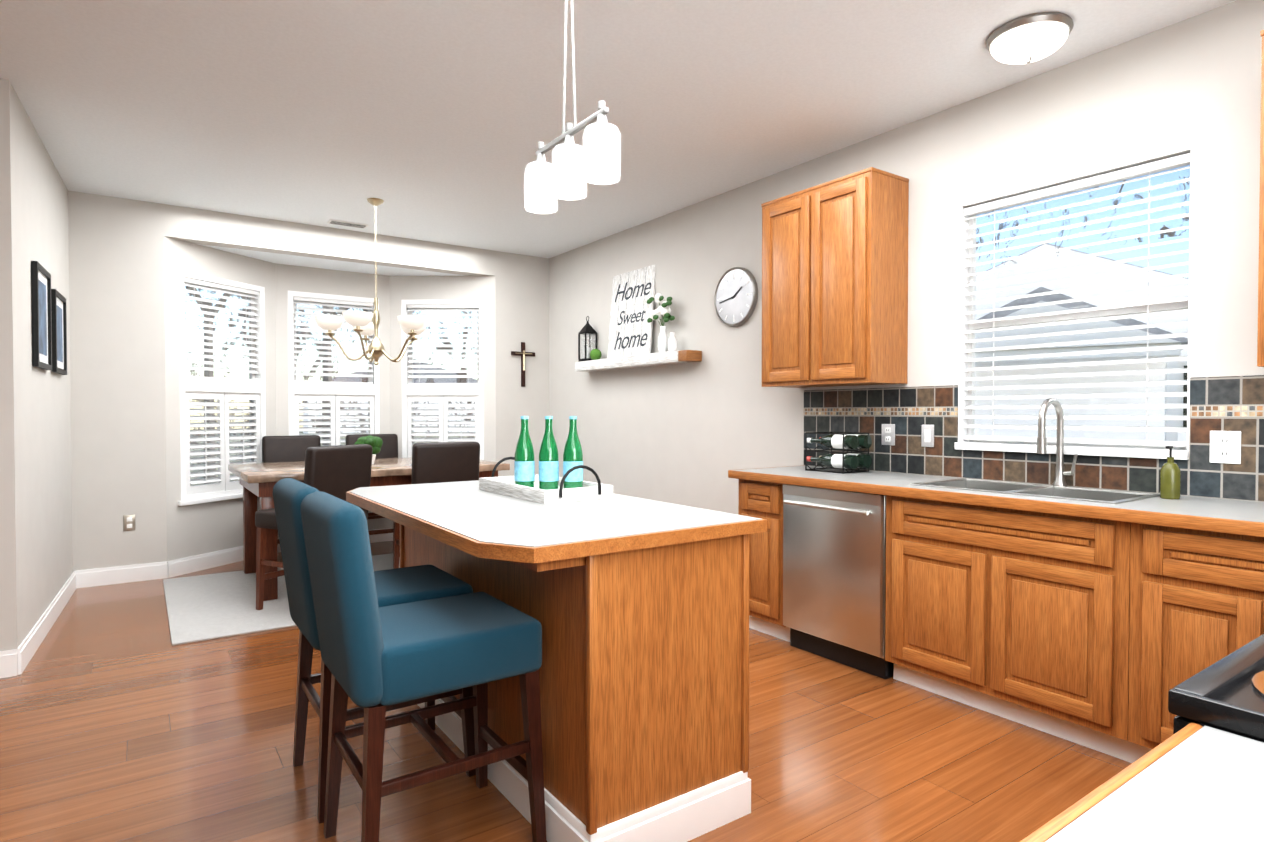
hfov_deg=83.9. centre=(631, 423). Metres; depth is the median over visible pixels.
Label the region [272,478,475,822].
stool
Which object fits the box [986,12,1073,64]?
flush ceiling light
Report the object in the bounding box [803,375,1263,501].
tile backsplash
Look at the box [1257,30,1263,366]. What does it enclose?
upper cabinet
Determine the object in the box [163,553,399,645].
rug
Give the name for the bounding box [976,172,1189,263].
tree
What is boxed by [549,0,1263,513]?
wall
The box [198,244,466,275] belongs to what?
ceiling
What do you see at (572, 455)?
bottle
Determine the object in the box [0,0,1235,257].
ceiling
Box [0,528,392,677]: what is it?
baseboard
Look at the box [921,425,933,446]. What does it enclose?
light switch
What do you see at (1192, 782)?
countertop
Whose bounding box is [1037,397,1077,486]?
faucet
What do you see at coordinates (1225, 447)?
electrical outlet
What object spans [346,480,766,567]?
island countertop
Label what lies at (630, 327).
home sign
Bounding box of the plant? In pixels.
[354,435,382,463]
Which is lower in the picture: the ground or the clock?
the ground
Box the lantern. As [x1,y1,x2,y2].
[578,316,596,361]
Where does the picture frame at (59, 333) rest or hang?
attached to the wall at (36, 558)
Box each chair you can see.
[255,444,372,609]
[262,435,320,545]
[345,434,397,534]
[393,441,479,568]
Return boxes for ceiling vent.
[327,219,368,228]
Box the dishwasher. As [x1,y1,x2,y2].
[783,484,893,679]
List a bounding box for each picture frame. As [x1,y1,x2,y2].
[31,261,51,369]
[51,289,66,374]
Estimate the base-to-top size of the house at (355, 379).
4.600 m
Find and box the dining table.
[228,457,509,600]
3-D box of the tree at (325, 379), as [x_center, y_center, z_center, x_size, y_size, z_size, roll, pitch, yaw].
[-4.724,-2.441,10.516,4.077,7.254,3.118,-1,1,-35]
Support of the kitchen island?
on the floor
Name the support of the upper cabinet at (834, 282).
attached to the wall at (687, 434)
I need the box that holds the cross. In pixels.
[511,342,534,386]
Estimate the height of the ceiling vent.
0.009 m
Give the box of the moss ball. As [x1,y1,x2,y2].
[590,349,601,359]
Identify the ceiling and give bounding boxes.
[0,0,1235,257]
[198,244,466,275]
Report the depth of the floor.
2.56 m
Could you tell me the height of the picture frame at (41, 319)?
0.560 m
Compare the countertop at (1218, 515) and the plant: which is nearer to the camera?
the countertop at (1218, 515)
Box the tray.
[479,457,612,503]
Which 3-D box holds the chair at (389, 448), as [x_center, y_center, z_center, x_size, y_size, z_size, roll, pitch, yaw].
[-2.315,0.628,6.440,0.470,1.049,0.549,-1,1,-35]
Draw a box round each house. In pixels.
[303,358,476,432]
[975,243,1188,441]
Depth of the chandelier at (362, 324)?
5.12 m
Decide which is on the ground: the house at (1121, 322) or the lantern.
the house at (1121, 322)
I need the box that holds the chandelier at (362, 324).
[314,198,426,365]
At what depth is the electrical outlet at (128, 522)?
5.18 m
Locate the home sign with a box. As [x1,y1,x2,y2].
[607,264,654,357]
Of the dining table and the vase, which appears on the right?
the vase
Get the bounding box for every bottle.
[514,416,534,487]
[539,416,558,489]
[563,416,582,488]
[1160,446,1180,498]
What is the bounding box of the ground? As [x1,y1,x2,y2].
[190,432,474,485]
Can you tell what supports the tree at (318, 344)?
on the ground
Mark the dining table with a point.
(260, 480)
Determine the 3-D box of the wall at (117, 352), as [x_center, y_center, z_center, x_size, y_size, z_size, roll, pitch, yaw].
[-2.742,-0.257,6.300,4.124,2.820,0.733,-1,1,-35]
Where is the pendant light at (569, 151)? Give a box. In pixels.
[524,0,620,213]
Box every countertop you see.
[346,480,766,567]
[732,465,1263,536]
[1020,723,1263,841]
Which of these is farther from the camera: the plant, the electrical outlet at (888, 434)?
the plant
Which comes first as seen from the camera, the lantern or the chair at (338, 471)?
the chair at (338, 471)
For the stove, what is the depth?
0.78 m
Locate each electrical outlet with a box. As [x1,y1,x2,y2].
[123,514,134,530]
[881,424,894,444]
[1210,431,1240,463]
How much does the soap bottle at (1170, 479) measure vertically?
0.204 m
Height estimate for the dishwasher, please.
0.875 m
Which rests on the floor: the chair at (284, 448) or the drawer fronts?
the chair at (284, 448)
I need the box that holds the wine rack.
[805,432,871,473]
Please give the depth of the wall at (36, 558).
3.65 m
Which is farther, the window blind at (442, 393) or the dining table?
the window blind at (442, 393)
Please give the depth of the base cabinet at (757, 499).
3.88 m
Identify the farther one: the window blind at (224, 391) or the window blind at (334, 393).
the window blind at (334, 393)
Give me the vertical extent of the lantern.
0.416 m
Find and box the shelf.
[575,350,701,371]
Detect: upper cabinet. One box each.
[761,167,908,387]
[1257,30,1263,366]
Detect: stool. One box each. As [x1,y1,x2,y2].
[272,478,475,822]
[300,492,546,841]
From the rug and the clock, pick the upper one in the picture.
the clock
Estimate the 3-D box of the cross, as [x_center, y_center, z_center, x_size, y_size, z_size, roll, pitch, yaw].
[-1.076,-0.588,6.987,0.260,0.440,0.042,-1,1,-35]
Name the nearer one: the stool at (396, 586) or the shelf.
the stool at (396, 586)
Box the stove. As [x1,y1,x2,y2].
[1168,634,1263,742]
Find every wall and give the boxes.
[0,78,72,667]
[68,191,549,571]
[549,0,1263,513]
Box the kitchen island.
[364,508,750,841]
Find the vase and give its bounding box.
[647,293,676,351]
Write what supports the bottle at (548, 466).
in the tray
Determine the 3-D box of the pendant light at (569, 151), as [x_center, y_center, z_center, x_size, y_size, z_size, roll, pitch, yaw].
[-0.223,-1.209,2.498,0.126,0.792,0.556,-1,1,-35]
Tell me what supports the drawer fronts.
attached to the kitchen
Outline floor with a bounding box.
[0,541,1131,841]
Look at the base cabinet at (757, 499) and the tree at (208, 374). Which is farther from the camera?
the tree at (208, 374)
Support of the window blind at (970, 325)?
in the wall at (687, 434)
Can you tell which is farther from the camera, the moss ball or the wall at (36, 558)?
the moss ball
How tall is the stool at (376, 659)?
1.028 m
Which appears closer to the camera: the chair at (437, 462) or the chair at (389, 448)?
the chair at (437, 462)
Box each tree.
[185,286,476,464]
[188,286,230,483]
[322,306,346,444]
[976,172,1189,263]
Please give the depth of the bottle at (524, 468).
2.81 m
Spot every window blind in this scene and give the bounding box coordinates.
[178,270,265,505]
[288,290,379,445]
[401,299,483,459]
[955,146,1193,459]
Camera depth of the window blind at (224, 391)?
5.77 m
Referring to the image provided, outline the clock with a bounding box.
[714,267,757,326]
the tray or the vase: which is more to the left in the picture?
the tray

